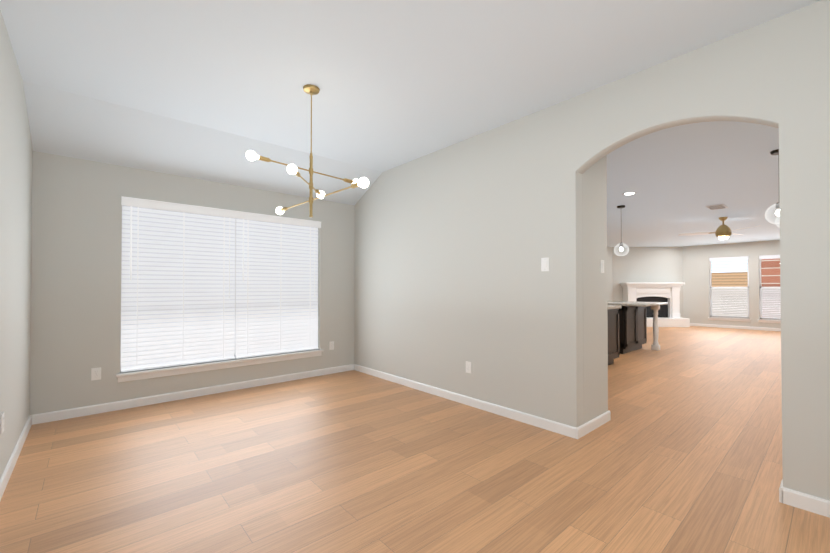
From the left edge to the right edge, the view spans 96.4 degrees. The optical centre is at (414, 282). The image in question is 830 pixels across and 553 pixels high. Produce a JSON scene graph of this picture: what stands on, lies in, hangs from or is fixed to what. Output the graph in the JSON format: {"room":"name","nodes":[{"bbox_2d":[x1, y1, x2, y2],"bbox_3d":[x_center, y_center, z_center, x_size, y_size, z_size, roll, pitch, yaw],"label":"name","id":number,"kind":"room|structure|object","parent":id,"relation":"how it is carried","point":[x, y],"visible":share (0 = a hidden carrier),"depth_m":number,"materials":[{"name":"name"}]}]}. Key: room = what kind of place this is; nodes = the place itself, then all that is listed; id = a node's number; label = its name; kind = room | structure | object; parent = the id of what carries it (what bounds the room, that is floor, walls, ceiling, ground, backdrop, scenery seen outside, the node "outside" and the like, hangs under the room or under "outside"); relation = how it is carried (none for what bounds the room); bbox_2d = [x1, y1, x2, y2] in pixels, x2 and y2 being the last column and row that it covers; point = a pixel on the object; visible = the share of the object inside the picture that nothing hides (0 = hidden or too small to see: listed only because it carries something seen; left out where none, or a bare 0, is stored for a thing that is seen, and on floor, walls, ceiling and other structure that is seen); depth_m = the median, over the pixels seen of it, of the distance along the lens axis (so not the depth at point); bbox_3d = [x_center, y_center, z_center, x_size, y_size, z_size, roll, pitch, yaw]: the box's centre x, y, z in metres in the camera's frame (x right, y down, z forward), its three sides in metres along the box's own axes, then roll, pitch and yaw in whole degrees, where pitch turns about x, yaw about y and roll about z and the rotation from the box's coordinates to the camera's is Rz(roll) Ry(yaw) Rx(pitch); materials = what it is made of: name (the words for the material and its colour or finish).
{"room":"empty dining room","nodes":[
{"label":"empty dining room","id":0,"kind":"room"},
{"bbox_2d":[0,10,32,478],"bbox_3d":[-1.300,-0.186,0.818,0.120,2.800,6.420,1,-1,-41],"label":"wall","id":1,"kind":"structure","parent":0,"point":[16,166],"depth_m":2.49,"materials":[{"name":"grey paint"}]},
{"bbox_2d":[1,411,3,433],"bbox_3d":[-2.434,0.825,2.192,0.009,0.116,0.072,1,-1,-41],"label":"outlet","id":2,"kind":"object","parent":1,"relation":"attached to","point":[2,422],"visible":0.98,"depth_m":2.17,"materials":[{"name":"white plastic"}]},
{"bbox_2d":[0,414,35,500],"bbox_3d":[-1.289,1.173,0.891,0.014,0.085,6.300,1,-1,-41],"label":"baseboard","id":3,"kind":"structure","parent":1,"relation":"attached to","point":[6,475],"depth_m":2.53,"materials":[{"name":"white wood"}]},
{"bbox_2d":[30,151,354,414],"bbox_3d":[-2.182,-0.143,4.416,3.550,2.800,0.150,1,-1,-41],"label":"wall","id":4,"kind":"structure","parent":0,"point":[76,273],"depth_m":3.59,"materials":[{"name":"grey paint"}]},
{"bbox_2d":[91,367,100,380],"bbox_3d":[-3.042,0.868,3.542,0.072,0.116,0.009,1,-1,-41],"label":"outlet","id":5,"kind":"object","parent":4,"relation":"attached to","point":[95,373],"visible":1,"depth_m":3.54,"materials":[{"name":"white plastic"}]},
{"bbox_2d":[36,364,351,423],"bbox_3d":[-2.132,1.213,4.336,3.240,0.085,0.014,1,-1,-41],"label":"baseboard","id":6,"kind":"structure","parent":4,"relation":"attached to","point":[143,401],"depth_m":3.95,"materials":[{"name":"white wood"}]},
{"bbox_2d":[116,219,322,382],"bbox_3d":[-2.136,0.071,4.415,2.210,1.830,0.180,1,-1,-41],"label":"dining room window","id":7,"kind":"structure","parent":4,"relation":"in","point":[161,372],"depth_m":4.20,"materials":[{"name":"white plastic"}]},
{"bbox_2d":[121,205,235,371],"bbox_3d":[-2.533,0.025,4.056,1.058,1.736,0.075,1,-1,-41],"label":"window blind","id":8,"kind":"object","parent":7,"relation":"attached to","point":[178,292],"visible":0.9,"depth_m":4.01,"materials":[{"name":"white plastic"}]},
{"bbox_2d":[121,196,320,227],"bbox_3d":[-2.101,-0.805,4.385,2.148,0.086,0.040,1,-1,-41],"label":"valance","id":9,"kind":"object","parent":7,"relation":"attached to","point":[151,204],"visible":0.96,"depth_m":4.20,"materials":[{"name":"white"}]},
{"bbox_2d":[235,218,318,358],"bbox_3d":[-1.729,0.034,4.763,1.058,1.736,0.075,1,-1,-41],"label":"window blind","id":10,"kind":"object","parent":7,"relation":"attached to","point":[276,288],"visible":0.88,"depth_m":4.73,"materials":[{"name":"white plastic"}]},
{"bbox_2d":[329,341,333,349],"bbox_3d":[-1.165,0.876,5.194,0.072,0.116,0.009,1,-1,-41],"label":"outlet","id":11,"kind":"object","parent":4,"relation":"attached to","point":[331,345],"visible":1,"depth_m":5.19,"materials":[{"name":"white plastic"}]},
{"bbox_2d":[0,0,820,204],"bbox_3d":[-0.052,-1.397,2.010,3.310,0.430,6.300,1,-1,-41],"label":"ceiling","id":12,"kind":"structure","parent":0,"point":[211,90],"depth_m":2.63,"materials":[{"name":"white paint"}]},
{"bbox_2d":[246,84,368,216],"bbox_3d":[-0.766,-1.005,2.809,0.965,0.995,1.288,1,-1,-41],"label":"chandelier","id":13,"kind":"object","parent":12,"relation":"hanging from","point":[361,182],"visible":1,"depth_m":2.84,"materials":[{"name":"gold metal"}]},
{"bbox_2d":[0,326,829,552],"bbox_3d":[4.148,1.323,5.773,14.930,0.100,6.750,1,-1,-41],"label":"floor","id":14,"kind":"structure","parent":0,"point":[680,451],"depth_m":2.42,"materials":[{"name":"brown wood"}]},
{"bbox_2d":[607,305,621,364],"bbox_3d":[2.614,0.819,6.107,0.660,0.915,1.230,1,-1,-41],"label":"base cabinet","id":15,"kind":"object","parent":14,"relation":"on","point":[613,332],"visible":0.23,"depth_m":5.72,"materials":[{"name":"black wood"}]},
{"bbox_2d":[607,301,667,353],"bbox_3d":[4.029,0.832,7.186,1.250,0.915,1.160,1,-1,-41],"label":"kitchen island","id":16,"kind":"object","parent":14,"relation":"on","point":[632,325],"visible":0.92,"depth_m":6.93,"materials":[{"name":"black wood"}]},
{"bbox_2d":[620,282,689,326],"bbox_3d":[7.422,0.663,11.556,1.760,1.355,0.620,0,-1,4],"label":"fireplace","id":17,"kind":"object","parent":14,"relation":"on","point":[669,312],"visible":0.73,"depth_m":11.54,"materials":[{"name":"white stone"}]},
{"bbox_2d":[354,0,829,499],"bbox_3d":[1.236,-0.159,3.128,0.120,2.800,6.300,1,-1,-41],"label":"wall","id":18,"kind":"structure","parent":0,"point":[454,244],"depth_m":3.12,"materials":[{"name":"grey paint"}]},
{"bbox_2d":[352,364,579,438],"bbox_3d":[0.199,1.211,4.189,0.014,0.085,3.314,1,-1,-41],"label":"baseboard","id":19,"kind":"structure","parent":18,"relation":"attached to","point":[573,432],"depth_m":3.65,"materials":[{"name":"white wood"}]},
{"bbox_2d":[466,361,470,373],"bbox_3d":[0.547,0.864,3.802,0.009,0.116,0.072,1,-1,-41],"label":"outlet","id":20,"kind":"object","parent":18,"relation":"attached to","point":[468,367],"visible":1,"depth_m":3.80,"materials":[{"name":"white plastic"}]},
{"bbox_2d":[541,257,548,270],"bbox_3d":[1.110,-0.158,3.171,0.013,0.116,0.072,1,-1,-41],"label":"light switch","id":21,"kind":"object","parent":18,"relation":"attached to","point":[544,264],"visible":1,"depth_m":3.17,"materials":[{"name":"white plastic"}]},
{"bbox_2d":[779,480,829,517],"bbox_3d":[2.665,1.179,1.402,0.034,0.085,1.844,1,-1,-41],"label":"baseboard","id":22,"kind":"structure","parent":18,"relation":"attached to","point":[807,502],"depth_m":2.01,"materials":[{"name":"white wood"}]},
{"bbox_2d":[582,155,607,423],"bbox_3d":[1.528,-0.007,3.264,0.500,2.500,0.120,1,-1,-41],"label":"wall","id":23,"kind":"structure","parent":0,"point":[595,316],"depth_m":3.21,"materials":[{"name":"grey paint"}]},
{"bbox_2d":[600,260,603,272],"bbox_3d":[1.670,-0.147,3.301,0.072,0.116,0.013,1,-1,-41],"label":"light switch","id":24,"kind":"object","parent":23,"relation":"attached to","point":[601,266],"visible":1,"depth_m":3.29,"materials":[{"name":"white plastic"}]},
{"bbox_2d":[607,246,612,300],"bbox_3d":[2.915,0.060,8.999,9.160,2.500,0.120,1,-1,-41],"label":"wall","id":25,"kind":"structure","parent":0,"point":[609,277],"depth_m":11.80,"materials":[{"name":"grey paint"}]},
{"bbox_2d":[612,247,682,317],"bbox_3d":[7.446,0.095,11.937,2.378,2.500,0.120,0,-1,4],"label":"wall","id":26,"kind":"structure","parent":0,"point":[649,264],"depth_m":11.89,"materials":[{"name":"grey paint"}]},
{"bbox_2d":[607,121,779,246],"bbox_3d":[5.252,-1.262,7.108,11.150,0.100,6.150,1,-1,-41],"label":"ceiling","id":27,"kind":"structure","parent":0,"point":[677,179],"depth_m":4.72,"materials":[{"name":"white paint"}]},
{"bbox_2d":[614,205,628,255],"bbox_3d":[3.284,-0.830,5.910,0.210,0.793,0.210,1,-1,-41],"label":"pendant light","id":28,"kind":"object","parent":27,"relation":"hanging from","point":[621,243],"visible":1,"depth_m":5.90,"materials":[{"name":"glass"}]},
{"bbox_2d":[622,192,636,194],"bbox_3d":[2.957,-1.232,5.121,0.176,0.007,0.176,1,-1,-41],"label":"recessed light","id":29,"kind":"object","parent":27,"relation":"in","point":[629,193],"visible":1,"depth_m":5.10,"materials":[{"name":"white"}]},
{"bbox_2d":[705,204,727,209],"bbox_3d":[4.845,-1.218,5.957,0.400,0.014,0.220,1,-1,-41],"label":"ceiling vent","id":30,"kind":"object","parent":27,"relation":"in","point":[717,206],"visible":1,"depth_m":5.90,"materials":[{"name":"white metal"}]},
{"bbox_2d":[678,217,760,239],"bbox_3d":[5.739,-1.006,6.978,1.184,0.415,1.218,1,-1,-41],"label":"ceiling fan","id":31,"kind":"object","parent":27,"relation":"hanging from","point":[723,232],"visible":1,"depth_m":6.85,"materials":[{"name":"brown metal"}]},
{"bbox_2d":[765,149,779,223],"bbox_3d":[3.448,-0.910,3.514,0.200,0.688,0.200,1,-1,-41],"label":"pendant light","id":32,"kind":"object","parent":27,"relation":"hanging from","point":[775,152],"visible":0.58,"depth_m":3.53,"materials":[{"name":"glass"}]},
{"bbox_2d":[683,240,780,327],"bbox_3d":[9.477,0.082,10.843,0.150,2.500,6.200,1,-1,-41],"label":"wall","id":33,"kind":"structure","parent":0,"point":[696,287],"depth_m":11.32,"materials":[{"name":"grey paint"}]},
{"bbox_2d":[580,323,780,437],"bbox_3d":[5.267,1.244,6.985,11.250,0.085,5.990,1,-1,-41],"label":"baseboard","id":34,"kind":"structure","parent":33,"relation":"attached to","point":[591,425],"depth_m":3.32,"materials":[{"name":"white wood"}]},
{"bbox_2d":[708,256,750,321],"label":"living room window","id":35,"kind":"structure","parent":33,"relation":"in","point":[744,318],"depth_m":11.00,"materials":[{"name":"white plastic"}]},
{"bbox_2d":[758,255,780,322],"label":"living room window","id":36,"kind":"structure","parent":33,"relation":"in","point":[767,319],"depth_m":10.36,"materials":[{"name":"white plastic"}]}
]}

